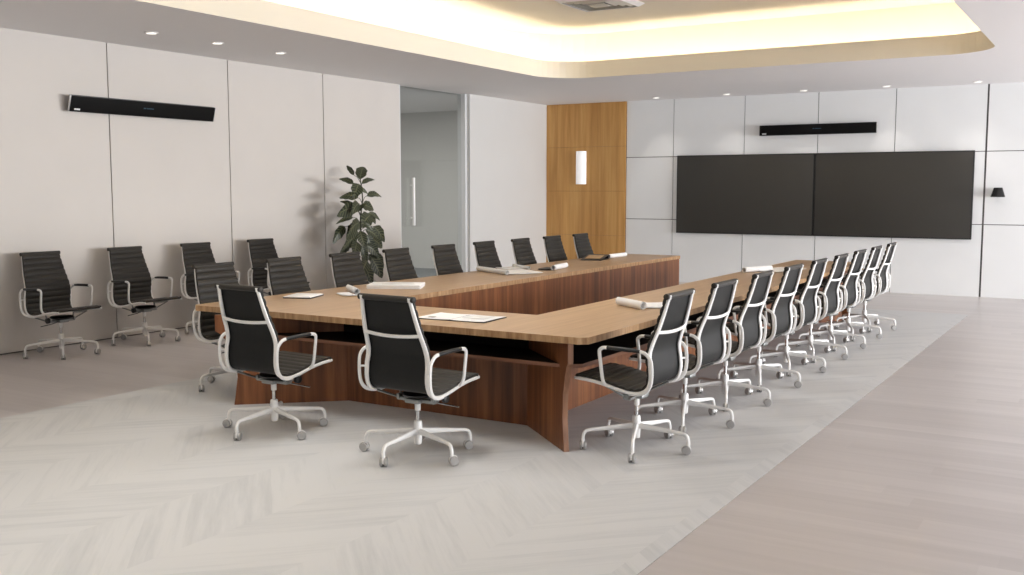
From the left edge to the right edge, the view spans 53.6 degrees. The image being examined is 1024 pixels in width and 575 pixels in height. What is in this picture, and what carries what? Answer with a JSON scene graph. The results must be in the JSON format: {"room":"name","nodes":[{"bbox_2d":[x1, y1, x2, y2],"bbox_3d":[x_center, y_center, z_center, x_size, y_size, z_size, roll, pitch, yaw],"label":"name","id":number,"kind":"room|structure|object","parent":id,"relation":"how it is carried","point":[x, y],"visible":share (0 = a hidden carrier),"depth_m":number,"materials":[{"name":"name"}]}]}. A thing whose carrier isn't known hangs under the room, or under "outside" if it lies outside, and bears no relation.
{"room":"conference room","nodes":[
{"label":"conference room","id":0,"kind":"room"},
{"bbox_2d":[0,28,400,354],"bbox_3d":[-6.132,-0.838,8.753,0.160,3.335,16.690,3,6,31],"label":"wall","id":1,"kind":"structure","parent":0,"point":[276,150],"depth_m":11.96,"materials":[{"name":"paint"}]},
{"bbox_2d":[67,94,215,121],"bbox_3d":[-4.190,-2.035,11.573,0.147,0.177,1.996,3,6,31],"label":"speaker","id":2,"kind":"object","parent":1,"relation":"attached to","point":[76,103],"visible":1,"depth_m":11.44,"materials":[{"name":"black plastic"}]},
{"bbox_2d":[399,85,467,271],"bbox_3d":[-1.318,-1.570,16.654,0.154,3.305,1.870,3,6,31],"label":"trim","id":3,"kind":"structure","parent":1,"relation":"attached to","point":[461,98],"depth_m":17.36,"materials":[{"name":"white metal"}]},
{"bbox_2d":[411,178,415,225],"bbox_3d":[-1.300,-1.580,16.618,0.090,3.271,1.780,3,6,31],"label":"door handle","id":4,"kind":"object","parent":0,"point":[413,217],"depth_m":16.14,"materials":[{"name":"silver metal"}]},
{"bbox_2d":[400,87,456,112],"bbox_3d":[-3.394,-3.389,17.769,4.730,0.100,7.700,3,6,31],"label":"ceiling","id":5,"kind":"structure","parent":0,"point":[415,100],"depth_m":18.69,"materials":[{"name":"white paint"}]},
{"bbox_2d":[400,111,457,268],"bbox_3d":[-3.463,-1.733,17.972,4.870,3.335,8.000,3,6,31],"label":"wall","id":6,"kind":"structure","parent":0,"point":[429,140],"depth_m":21.41,"materials":[{"name":"grey glass"}]},
{"bbox_2d":[467,94,546,271],"bbox_3d":[-0.099,-1.795,18.609,0.220,3.335,2.760,3,6,31],"label":"wall","id":7,"kind":"structure","parent":0,"point":[507,139],"depth_m":18.36,"materials":[{"name":"paint"}]},
{"bbox_2d":[0,268,1023,574],"bbox_3d":[1.315,1.036,7.229,24.100,0.100,21.500,3,6,31],"label":"floor","id":8,"kind":"structure","parent":0,"point":[923,474],"depth_m":6.30,"materials":[{"name":"grey wood"}]},
{"bbox_2d":[19,251,101,359],"bbox_3d":[-4.590,0.169,10.238,0.715,1.041,0.743,-5,8,-43],"label":"office chair","id":9,"kind":"object","parent":8,"relation":"on","point":[47,290],"visible":1,"depth_m":10.30,"materials":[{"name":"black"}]},
{"bbox_2d":[107,246,181,345],"bbox_3d":[-4.059,0.084,11.111,0.715,1.041,0.743,-5,8,-43],"label":"office chair","id":10,"kind":"object","parent":8,"relation":"on","point":[131,282],"visible":1,"depth_m":11.16,"materials":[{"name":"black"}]},
{"bbox_2d":[180,242,239,333],"bbox_3d":[-3.541,0.002,11.962,0.715,1.041,0.743,-5,8,-43],"label":"office chair","id":11,"kind":"object","parent":8,"relation":"on","point":[201,252],"visible":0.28,"depth_m":11.95,"materials":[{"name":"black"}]},
{"bbox_2d":[247,238,310,295],"bbox_3d":[-2.999,-0.089,12.892,0.715,1.041,0.743,-5,8,-43],"label":"office chair","id":12,"kind":"object","parent":8,"relation":"on","point":[260,250],"visible":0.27,"depth_m":12.90,"materials":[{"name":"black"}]},
{"bbox_2d":[333,166,384,283],"bbox_3d":[-2.120,-0.703,14.258,0.440,2.003,1.195,3,6,31],"label":"potted plant","id":13,"kind":"object","parent":8,"relation":"on","point":[370,244],"visible":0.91,"depth_m":14.13,"materials":[{"name":"green plant"}]},
{"bbox_2d":[0,308,967,574],"bbox_3d":[-0.588,0.946,7.626,5.265,0.002,17.220,3,6,31],"label":"carpet","id":14,"kind":"object","parent":8,"relation":"on","point":[148,481],"visible":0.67,"depth_m":5.95,"materials":[{"name":"grey carpet"}]},
{"bbox_2d":[192,262,238,391],"bbox_3d":[-2.339,0.327,8.596,0.715,1.041,0.743,-5,8,-42],"label":"office chair","id":15,"kind":"object","parent":14,"relation":"on","point":[206,276],"visible":0.35,"depth_m":8.58,"materials":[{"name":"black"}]},
{"bbox_2d":[215,283,332,440],"bbox_3d":[-1.630,0.480,7.019,0.743,1.041,0.715,-5,7,-40],"label":"office chair","id":16,"kind":"object","parent":14,"relation":"on","point":[252,343],"visible":1,"depth_m":6.89,"materials":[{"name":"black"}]},
{"bbox_2d":[265,256,310,294],"bbox_3d":[-1.899,0.256,9.320,0.715,1.041,0.743,-5,8,-43],"label":"office chair","id":17,"kind":"object","parent":14,"relation":"on","point":[286,275],"visible":0.21,"depth_m":9.41,"materials":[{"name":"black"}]},
{"bbox_2d":[329,251,368,287],"bbox_3d":[-1.448,0.184,10.060,0.715,1.041,0.743,-5,8,-43],"label":"office chair","id":18,"kind":"object","parent":14,"relation":"on","point":[347,267],"visible":0.19,"depth_m":10.14,"materials":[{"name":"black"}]},
{"bbox_2d":[382,247,417,280],"bbox_3d":[-1.012,0.115,10.775,0.715,1.041,0.743,-5,8,-44],"label":"office chair","id":19,"kind":"object","parent":14,"relation":"on","point":[398,262],"visible":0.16,"depth_m":10.85,"materials":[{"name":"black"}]},
{"bbox_2d":[357,293,479,466],"bbox_3d":[-0.569,0.542,6.380,0.743,1.041,0.715,-5,7,-40],"label":"office chair","id":20,"kind":"object","parent":14,"relation":"on","point":[398,356],"visible":1,"depth_m":6.24,"materials":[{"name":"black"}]},
{"bbox_2d":[431,244,462,274],"bbox_3d":[-0.557,0.042,11.525,0.715,1.041,0.743,-5,8,-43],"label":"office chair","id":21,"kind":"object","parent":14,"relation":"on","point":[445,257],"visible":0.23,"depth_m":11.60,"materials":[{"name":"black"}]},
{"bbox_2d":[473,241,501,267],"bbox_3d":[-0.112,-0.029,12.257,0.715,1.041,0.743,-5,8,-43],"label":"office chair","id":22,"kind":"object","parent":14,"relation":"on","point":[486,255],"visible":0.18,"depth_m":12.34,"materials":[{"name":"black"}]},
{"bbox_2d":[511,238,536,264],"bbox_3d":[0.345,-0.102,13.006,0.715,1.041,0.743,-5,8,-44],"label":"office chair","id":23,"kind":"object","parent":14,"relation":"on","point":[522,250],"visible":0.17,"depth_m":13.08,"materials":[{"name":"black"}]},
{"bbox_2d":[195,254,863,451],"bbox_3d":[0.919,0.289,10.484,3.540,0.753,7.843,3,6,31],"label":"conference table","id":24,"kind":"object","parent":14,"relation":"on","point":[527,361],"visible":0.73,"depth_m":7.92,"materials":[{"name":"brown wood"}]},
{"bbox_2d":[283,293,323,298],"bbox_3d":[-1.795,0.072,8.734,0.250,0.016,0.300,1,6,11],"label":"notebook","id":25,"kind":"object","parent":24,"relation":"on","point":[296,295],"visible":1,"depth_m":8.69,"materials":[{"name":"white paper"}]},
{"bbox_2d":[336,285,359,296],"bbox_3d":[-1.458,0.028,8.952,0.198,0.062,0.517,-2,6,-21],"label":"magazine","id":26,"kind":"object","parent":24,"relation":"on","point":[350,288],"visible":0.96,"depth_m":8.90,"materials":[{"name":"paper"}]},
{"bbox_2d":[366,282,424,288],"bbox_3d":[-1.093,-0.021,9.569,0.512,0.038,0.357,0,6,3],"label":"paper stack","id":27,"kind":"object","parent":24,"relation":"on","point":[374,285],"visible":1,"depth_m":9.41,"materials":[{"name":"white paper"}]},
{"bbox_2d":[419,312,506,322],"bbox_3d":[-0.365,0.215,7.290,0.560,0.011,0.340,3,6,27],"label":"brochure","id":28,"kind":"object","parent":24,"relation":"on","point":[473,318],"visible":0.96,"depth_m":7.24,"materials":[{"name":"white paper"}]},
{"bbox_2d":[462,315,494,318],"bbox_3d":[-0.240,0.212,7.271,0.180,0.001,0.160,3,6,27],"label":"picture","id":29,"kind":"object","parent":28,"relation":"on","point":[469,316],"depth_m":7.24},
{"bbox_2d":[476,266,542,274],"bbox_3d":[-0.028,-0.200,11.299,0.508,0.056,0.664,-3,6,-27],"label":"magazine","id":30,"kind":"object","parent":24,"relation":"on","point":[478,268],"visible":1,"depth_m":11.16,"materials":[{"name":"paper"}]},
{"bbox_2d":[495,264,529,269],"bbox_3d":[-0.013,-0.238,11.781,0.303,0.041,0.444,-2,6,-23],"label":"rolled plan","id":31,"kind":"object","parent":24,"relation":"on","point":[515,266],"visible":0.96,"depth_m":11.75,"materials":[{"name":"paper"}]},
{"bbox_2d":[538,263,567,269],"bbox_3d":[0.472,-0.246,11.762,0.230,0.064,0.424,2,6,23],"label":"magazine","id":32,"kind":"object","parent":24,"relation":"on","point":[562,265],"visible":1,"depth_m":11.66,"materials":[{"name":"paper"}]},
{"bbox_2d":[278,279,842,367],"bbox_3d":[0.989,0.129,10.381,3.100,0.025,7.320,3,6,31],"label":"shelf","id":33,"kind":"object","parent":24,"relation":"attached to","point":[583,355],"depth_m":7.53,"materials":[{"name":"brown wood"}]},
{"bbox_2d":[581,254,608,260],"bbox_3d":[1.091,-0.398,13.369,0.280,0.056,0.400,2,6,19],"label":"folder","id":34,"kind":"object","parent":24,"relation":"on","point":[596,257],"visible":1,"depth_m":13.35,"materials":[{"name":"black leather"}]},
{"bbox_2d":[609,252,626,257],"bbox_3d":[1.347,-0.442,13.796,0.264,0.056,0.482,3,6,31],"label":"magazine","id":35,"kind":"object","parent":24,"relation":"on","point":[624,253],"visible":0.77,"depth_m":13.72,"materials":[{"name":"paper"}]},
{"bbox_2d":[615,297,662,309],"bbox_3d":[1.098,0.114,8.017,0.471,0.065,0.407,-2,6,-19],"label":"magazine","id":36,"kind":"object","parent":24,"relation":"on","point":[632,303],"visible":0.85,"depth_m":7.92,"materials":[{"name":"paper"}]},
{"bbox_2d":[742,265,805,272],"bbox_3d":[2.949,-0.217,11.453,0.877,0.060,0.340,-5,8,-44],"label":"magazine","id":37,"kind":"object","parent":24,"relation":"on","point":[769,267],"visible":0.73,"depth_m":11.37,"materials":[{"name":"paper"}]},
{"bbox_2d":[543,235,567,261],"bbox_3d":[0.774,-0.170,13.713,0.715,1.041,0.743,-5,7,-42],"label":"office chair","id":38,"kind":"object","parent":14,"relation":"on","point":[554,250],"visible":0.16,"depth_m":13.79,"materials":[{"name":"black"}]},
{"bbox_2d":[572,233,593,258],"bbox_3d":[1.215,-0.241,14.436,0.715,1.041,0.743,-5,8,-44],"label":"office chair","id":39,"kind":"object","parent":14,"relation":"on","point":[582,245],"visible":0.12,"depth_m":14.49,"materials":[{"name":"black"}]},
{"bbox_2d":[574,288,695,462],"bbox_3d":[0.820,0.523,6.577,0.715,1.041,0.743,-5,8,-43],"label":"office chair","id":40,"kind":"object","parent":14,"relation":"on","point":[663,354],"visible":1,"depth_m":6.47,"materials":[{"name":"black fabric"}]},
{"bbox_2d":[629,278,738,432],"bbox_3d":[1.255,0.453,7.291,0.715,1.041,0.743,-5,7,-42],"label":"office chair","id":41,"kind":"object","parent":14,"relation":"on","point":[710,338],"visible":0.76,"depth_m":7.20,"materials":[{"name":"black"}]},
{"bbox_2d":[679,270,773,410],"bbox_3d":[1.700,0.382,8.024,0.715,1.041,0.743,-5,8,-43],"label":"office chair","id":42,"kind":"object","parent":14,"relation":"on","point":[749,324],"visible":0.7,"depth_m":7.93,"materials":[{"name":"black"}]},
{"bbox_2d":[716,263,803,391],"bbox_3d":[2.141,0.312,8.747,0.715,1.041,0.743,-5,7,-42],"label":"office chair","id":43,"kind":"object","parent":14,"relation":"on","point":[781,316],"visible":0.66,"depth_m":8.65,"materials":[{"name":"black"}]},
{"bbox_2d":[747,258,827,375],"bbox_3d":[2.571,0.243,9.454,0.715,1.041,0.743,-5,8,-43],"label":"office chair","id":44,"kind":"object","parent":14,"relation":"on","point":[807,302],"visible":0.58,"depth_m":9.36,"materials":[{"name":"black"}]},
{"bbox_2d":[774,253,849,362],"bbox_3d":[3.006,0.174,10.169,0.715,1.041,0.743,-5,7,-42],"label":"office chair","id":45,"kind":"object","parent":14,"relation":"on","point":[830,298],"visible":0.59,"depth_m":10.08,"materials":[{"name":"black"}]},
{"bbox_2d":[794,249,866,350],"bbox_3d":[3.426,0.107,10.859,0.715,1.041,0.743,-5,8,-42],"label":"office chair","id":46,"kind":"object","parent":14,"relation":"on","point":[849,286],"visible":0.63,"depth_m":10.77,"materials":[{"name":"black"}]},
{"bbox_2d":[816,245,882,340],"bbox_3d":[3.845,0.040,11.548,0.715,1.041,0.743,-5,8,-43],"label":"office chair","id":47,"kind":"object","parent":14,"relation":"on","point":[866,280],"visible":0.63,"depth_m":11.47,"materials":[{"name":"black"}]},
{"bbox_2d":[834,242,896,331],"bbox_3d":[4.275,-0.029,12.255,0.715,1.041,0.743,-5,8,-44],"label":"office chair","id":48,"kind":"object","parent":14,"relation":"on","point":[882,280],"visible":0.63,"depth_m":12.19,"materials":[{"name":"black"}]},
{"bbox_2d":[0,0,1023,104],"bbox_3d":[3.369,-2.156,5.593,19.620,0.001,21.370,3,6,31],"label":"ceiling","id":49,"kind":"structure","parent":0,"point":[121,22],"depth_m":12.73,"materials":[{"name":"white paint"}]},
{"bbox_2d":[144,31,157,33],"bbox_3d":[-3.714,-2.619,10.439,0.146,0.012,0.146,3,6,31],"label":"recessed light","id":50,"kind":"object","parent":49,"relation":"in","point":[146,32],"visible":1,"depth_m":10.39,"materials":[{"name":"white"}]},
{"bbox_2d":[137,0,994,77],"bbox_3d":[-0.117,-2.737,7.986,6.970,0.695,13.730,3,6,31],"label":"ceiling","id":51,"kind":"structure","parent":0,"point":[934,29],"depth_m":13.19,"materials":[{"name":"beige paint"}]},
{"bbox_2d":[392,0,953,34],"bbox_3d":[-0.117,-3.108,7.950,7.010,0.050,13.770,3,6,31],"label":"ceiling","id":52,"kind":"structure","parent":0,"point":[527,16],"depth_m":13.28,"materials":[{"name":"beige paint"}]},
{"bbox_2d":[555,0,644,11],"bbox_3d":[1.073,-3.490,12.457,0.840,0.060,0.840,3,6,31],"label":"ceiling vent","id":53,"kind":"object","parent":52,"relation":"in","point":[584,5],"visible":1,"depth_m":12.44,"materials":[{"name":"white metal"}]},
{"bbox_2d":[626,82,1023,298],"bbox_3d":[8.808,-1.433,14.880,19.420,3.335,0.160,3,6,31],"label":"wall","id":54,"kind":"structure","parent":0,"point":[986,119],"depth_m":16.63,"materials":[{"name":"grey paint"}]},
{"bbox_2d":[546,101,626,261],"bbox_3d":[1.395,-1.832,19.249,1.674,3.285,0.055,3,6,31],"label":"wall panel","id":55,"kind":"object","parent":54,"relation":"attached to","point":[597,207],"depth_m":19.15,"materials":[{"name":"brown wood"}]},
{"bbox_2d":[576,151,585,183],"bbox_3d":[1.293,-2.265,19.177,0.210,0.620,0.102,3,6,31],"label":"wall sconce","id":56,"kind":"object","parent":55,"relation":"attached to","point":[580,155],"visible":1,"depth_m":19.13,"materials":[{"name":"white"}]},
{"bbox_2d":[676,153,814,235],"bbox_3d":[4.023,-1.617,17.634,2.445,1.380,0.078,3,6,31],"label":"wall screen","id":57,"kind":"object","parent":54,"relation":"attached to","point":[755,194],"visible":1,"depth_m":17.57,"materials":[{"name":"black plastic"}]},
{"bbox_2d":[759,122,876,135],"bbox_3d":[5.075,-2.634,16.872,1.936,0.175,0.120,3,6,31],"label":"soundbar","id":58,"kind":"object","parent":54,"relation":"attached to","point":[857,127],"visible":1,"depth_m":16.80,"materials":[{"name":"black plastic"}]},
{"bbox_2d":[813,150,974,239],"bbox_3d":[6.116,-1.495,16.372,2.440,1.380,0.078,3,6,31],"label":"wall screen","id":59,"kind":"object","parent":54,"relation":"attached to","point":[909,194],"visible":1,"depth_m":16.30,"materials":[{"name":"black plastic"}]},
{"bbox_2d":[990,188,1004,196],"bbox_3d":[7.427,-1.455,15.496,0.208,0.144,0.219,3,6,31],"label":"wall lamp","id":60,"kind":"object","parent":54,"relation":"attached to","point":[997,192],"visible":1,"depth_m":15.42,"materials":[{"name":"black metal"}]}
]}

